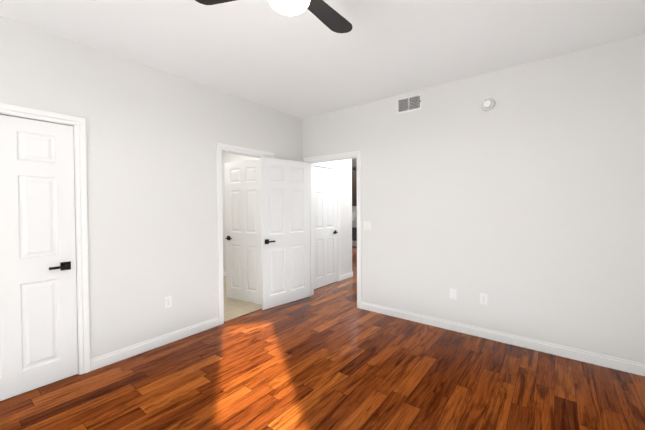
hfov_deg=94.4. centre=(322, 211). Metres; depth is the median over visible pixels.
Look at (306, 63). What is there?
ceiling
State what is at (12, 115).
door frame
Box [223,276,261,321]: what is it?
floor
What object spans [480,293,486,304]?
electrical outlet
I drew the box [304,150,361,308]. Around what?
door frame
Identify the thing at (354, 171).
upper cabinet
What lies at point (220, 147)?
door frame
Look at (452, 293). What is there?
electrical outlet plate
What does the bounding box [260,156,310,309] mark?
bedroom door
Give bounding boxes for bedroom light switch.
[364,221,370,229]
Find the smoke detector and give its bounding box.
[480,97,494,111]
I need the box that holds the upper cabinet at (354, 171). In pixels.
[352,169,356,204]
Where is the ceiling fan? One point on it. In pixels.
(328, 16)
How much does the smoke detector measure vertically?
0.144 m
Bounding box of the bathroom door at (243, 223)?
[225,159,261,304]
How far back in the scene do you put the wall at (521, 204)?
2.99 m
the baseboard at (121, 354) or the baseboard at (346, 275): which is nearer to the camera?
the baseboard at (121, 354)
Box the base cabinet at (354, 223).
[352,221,356,246]
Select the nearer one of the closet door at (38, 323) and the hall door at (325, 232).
the closet door at (38, 323)
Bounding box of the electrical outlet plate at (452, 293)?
[450,288,455,298]
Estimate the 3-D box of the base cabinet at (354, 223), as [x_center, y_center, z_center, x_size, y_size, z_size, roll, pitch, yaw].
[1.313,0.765,10.575,0.780,0.915,0.645,0,1,38]
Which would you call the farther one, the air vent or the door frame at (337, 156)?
the door frame at (337, 156)
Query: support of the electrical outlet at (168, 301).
attached to the wall at (154, 136)
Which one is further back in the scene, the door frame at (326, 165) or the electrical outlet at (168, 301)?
the door frame at (326, 165)
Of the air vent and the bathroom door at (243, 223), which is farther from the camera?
the bathroom door at (243, 223)
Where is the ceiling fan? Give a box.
[195,0,351,32]
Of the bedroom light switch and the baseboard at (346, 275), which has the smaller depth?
the bedroom light switch
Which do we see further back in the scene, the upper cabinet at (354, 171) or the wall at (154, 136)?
the upper cabinet at (354, 171)
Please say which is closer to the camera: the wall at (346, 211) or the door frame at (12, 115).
the door frame at (12, 115)
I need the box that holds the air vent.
[397,93,421,113]
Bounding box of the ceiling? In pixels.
[0,0,644,168]
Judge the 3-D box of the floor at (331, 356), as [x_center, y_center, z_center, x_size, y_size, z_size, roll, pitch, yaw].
[-0.530,1.361,5.523,9.120,0.080,11.140,0,1,38]
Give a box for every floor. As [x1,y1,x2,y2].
[0,246,644,429]
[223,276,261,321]
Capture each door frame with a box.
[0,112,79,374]
[216,143,273,324]
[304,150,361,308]
[313,163,340,281]
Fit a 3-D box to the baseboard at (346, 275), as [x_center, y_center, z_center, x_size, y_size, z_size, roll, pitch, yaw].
[0.176,1.267,5.456,0.014,0.102,1.392,0,1,38]
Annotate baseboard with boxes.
[90,317,218,370]
[341,272,352,279]
[361,302,644,375]
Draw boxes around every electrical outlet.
[164,296,171,307]
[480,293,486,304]
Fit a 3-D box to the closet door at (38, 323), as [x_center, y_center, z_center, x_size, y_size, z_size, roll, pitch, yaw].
[-2.332,0.337,2.212,0.137,2.085,0.785,0,1,38]
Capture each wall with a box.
[0,16,302,358]
[222,34,644,363]
[322,159,351,274]
[352,208,356,219]
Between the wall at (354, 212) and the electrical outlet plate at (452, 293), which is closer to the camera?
the electrical outlet plate at (452, 293)
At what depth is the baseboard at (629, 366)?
2.98 m
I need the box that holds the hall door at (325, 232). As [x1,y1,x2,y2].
[313,166,337,288]
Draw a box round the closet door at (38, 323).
[0,115,77,400]

